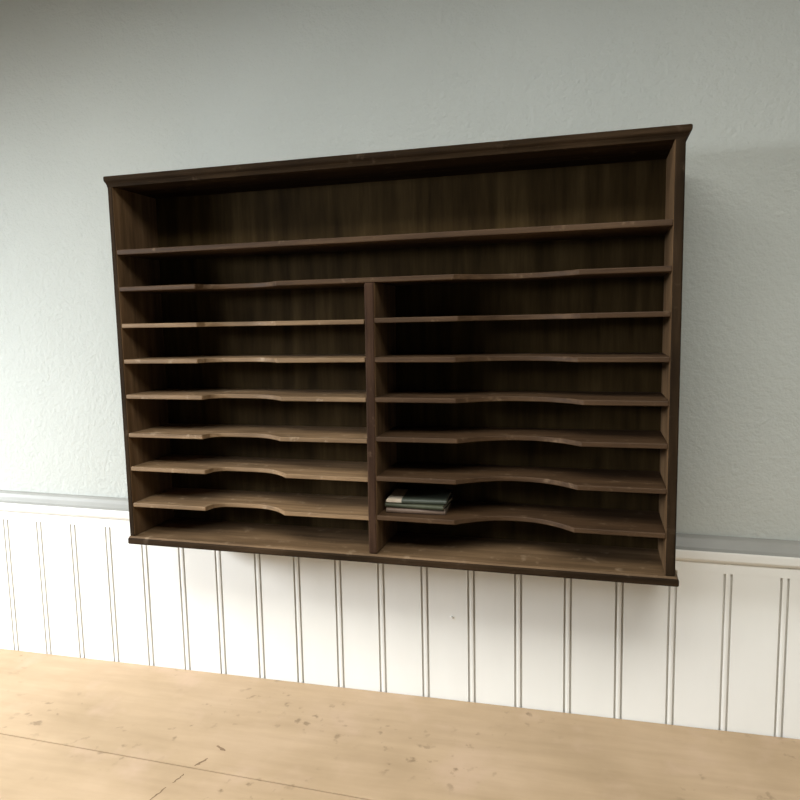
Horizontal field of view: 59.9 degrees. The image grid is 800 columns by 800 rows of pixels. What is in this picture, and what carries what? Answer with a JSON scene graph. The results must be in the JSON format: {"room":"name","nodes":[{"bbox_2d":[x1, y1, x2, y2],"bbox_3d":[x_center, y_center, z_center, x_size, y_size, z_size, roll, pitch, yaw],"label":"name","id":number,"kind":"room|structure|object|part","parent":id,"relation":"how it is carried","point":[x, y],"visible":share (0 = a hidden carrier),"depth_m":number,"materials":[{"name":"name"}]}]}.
{"room":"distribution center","nodes":[
{"label":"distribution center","id":0,"kind":"room"},
{"bbox_2d":[0,0,799,540],"bbox_3d":[0.352,0.112,1.445,4.740,2.577,0.120,0,7,14],"label":"wall","id":1,"kind":"structure","parent":0,"point":[91,90],"depth_m":1.39,"materials":[{"name":"paint"}]},
{"bbox_2d":[103,124,692,586],"bbox_3d":[-0.028,-0.075,1.358,1.071,0.741,0.216,1,7,16],"label":"wall shelf","id":2,"kind":"object","parent":1,"relation":"attached to","point":[304,343],"visible":1,"depth_m":1.34,"materials":[{"name":"brown wood"}]},
{"bbox_3d":[-0.543,-0.080,1.474,0.012,0.713,0.148,1,7,16],"label":"panel","id":3,"kind":"part","parent":2,"relation":"part of","materials":[{"name":"brown wood"}]},
{"bbox_2d":[122,319,364,327],"bbox_3d":[-0.293,-0.153,1.392,0.513,0.010,0.140,1,7,16],"label":"shelf","id":4,"kind":"object","parent":2,"relation":"attached to","point":[126,323],"depth_m":1.40,"materials":[{"name":"brown wood"}]},
{"bbox_2d":[124,354,365,363],"bbox_3d":[-0.292,-0.083,1.400,0.513,0.010,0.140,1,7,16],"label":"shelf","id":5,"kind":"object","parent":2,"relation":"attached to","point":[128,358],"depth_m":1.39,"materials":[{"name":"brown wood"}]},
{"bbox_2d":[126,388,365,401],"bbox_3d":[-0.290,-0.011,1.408,0.513,0.009,0.140,1,7,16],"label":"shelf","id":6,"kind":"object","parent":2,"relation":"attached to","point":[132,394],"depth_m":1.40,"materials":[{"name":"brown wood"}]},
{"bbox_2d":[129,423,366,442],"bbox_3d":[-0.289,0.066,1.417,0.513,0.010,0.140,1,7,16],"label":"shelf","id":7,"kind":"object","parent":2,"relation":"attached to","point":[138,432],"depth_m":1.41,"materials":[{"name":"brown wood"}]},
{"bbox_2d":[131,454,367,481],"bbox_3d":[-0.287,0.137,1.425,0.513,0.010,0.140,1,7,16],"label":"shelf","id":8,"kind":"object","parent":2,"relation":"attached to","point":[339,467],"depth_m":1.43,"materials":[{"name":"brown wood"}]},
{"bbox_2d":[133,487,368,519],"bbox_3d":[-0.286,0.211,1.433,0.513,0.010,0.140,1,7,16],"label":"shelf","id":9,"kind":"object","parent":2,"relation":"attached to","point":[322,502],"depth_m":1.44,"materials":[{"name":"brown wood"}]},
{"bbox_2d":[117,219,672,259],"bbox_3d":[-0.046,-0.295,1.305,1.032,0.010,0.140,1,7,16],"label":"shelf","id":10,"kind":"object","parent":2,"relation":"attached to","point":[648,231],"depth_m":1.29,"materials":[{"name":"brown wood"}]},
{"bbox_2d":[119,266,671,293],"bbox_3d":[-0.045,-0.223,1.313,1.032,0.009,0.140,1,7,16],"label":"shelf","id":11,"kind":"object","parent":2,"relation":"attached to","point":[578,276],"depth_m":1.31,"materials":[{"name":"brown wood"}]},
{"bbox_2d":[386,503,451,514],"bbox_3d":[0.038,0.203,1.335,0.112,0.010,0.085,0,7,13],"label":"booklet","id":12,"kind":"object","parent":2,"relation":"on","point":[388,509],"visible":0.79,"depth_m":1.30,"materials":[{"name":"paper"}]},
{"bbox_2d":[385,495,452,510],"bbox_3d":[0.038,0.194,1.332,0.112,0.009,0.085,1,7,17],"label":"booklet","id":13,"kind":"object","parent":12,"relation":"on","point":[387,504],"visible":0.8,"depth_m":1.29,"materials":[{"name":"paper"}]},
{"bbox_2d":[386,488,451,504],"bbox_3d":[0.037,0.185,1.333,0.114,0.009,0.086,0,7,11],"label":"booklet","id":14,"kind":"object","parent":13,"relation":"on","point":[411,495],"visible":1,"depth_m":1.31,"materials":[{"name":"paper"}]},
{"bbox_2d":[377,500,665,537],"bbox_3d":[0.218,0.215,1.291,0.504,0.011,0.140,1,7,16],"label":"shelf","id":15,"kind":"object","parent":2,"relation":"attached to","point":[605,517],"depth_m":1.28,"materials":[{"name":"brown wood"}]},
{"bbox_2d":[376,462,666,493],"bbox_3d":[0.217,0.141,1.282,0.504,0.009,0.140,1,7,16],"label":"shelf","id":16,"kind":"object","parent":2,"relation":"attached to","point":[633,477],"depth_m":1.28,"materials":[{"name":"brown wood"}]},
{"bbox_2d":[376,426,667,448],"bbox_3d":[0.215,0.066,1.274,0.504,0.010,0.140,1,7,16],"label":"shelf","id":17,"kind":"object","parent":2,"relation":"attached to","point":[650,437],"depth_m":1.26,"materials":[{"name":"brown wood"}]},
{"bbox_2d":[375,390,668,405],"bbox_3d":[0.214,-0.005,1.266,0.504,0.010,0.140,1,7,16],"label":"shelf","id":18,"kind":"object","parent":2,"relation":"attached to","point":[382,397],"depth_m":1.25,"materials":[{"name":"brown wood"}]},
{"bbox_2d":[375,353,669,361],"bbox_3d":[0.212,-0.077,1.258,0.504,0.011,0.140,1,7,16],"label":"shelf","id":19,"kind":"object","parent":2,"relation":"attached to","point":[379,357],"depth_m":1.23,"materials":[{"name":"brown wood"}]},
{"bbox_2d":[374,311,670,322],"bbox_3d":[0.211,-0.148,1.250,0.504,0.010,0.140,1,7,16],"label":"shelf","id":20,"kind":"object","parent":2,"relation":"attached to","point":[379,316],"depth_m":1.26,"materials":[{"name":"brown wood"}]},
{"bbox_3d":[0.464,-0.068,1.191,0.016,0.713,0.148,1,7,16],"label":"panel","id":21,"kind":"part","parent":2,"relation":"part of","materials":[{"name":"brown wood"}]},
{"bbox_2d":[0,513,799,738],"bbox_3d":[0.349,0.844,1.458,4.500,1.119,0.022,0,7,14],"label":"wainscoting","id":22,"kind":"structure","parent":1,"relation":"attached to","point":[715,651],"depth_m":1.48,"materials":[{"name":"beige paint"}]},
{"bbox_2d":[0,490,799,579],"bbox_3d":[0.337,0.289,1.392,4.500,0.132,0.030,0,7,14],"label":"trim","id":23,"kind":"structure","parent":1,"relation":"attached to","point":[16,505],"depth_m":1.33,"materials":[{"name":"beige paint"}]},
{"bbox_3d":[-0.073,1.664,-0.207,4.740,0.120,3.862,0,7,14],"label":"floor","id":24,"kind":"structure","parent":0,"visible":0},
{"bbox_2d":[0,649,799,799],"bbox_3d":[-0.069,1.067,1.131,3.050,0.766,0.858,0,7,14],"label":"table","id":25,"kind":"object","parent":24,"relation":"on","point":[72,728],"visible":1,"depth_m":1.32,"materials":[{"name":"wood"}]}
]}

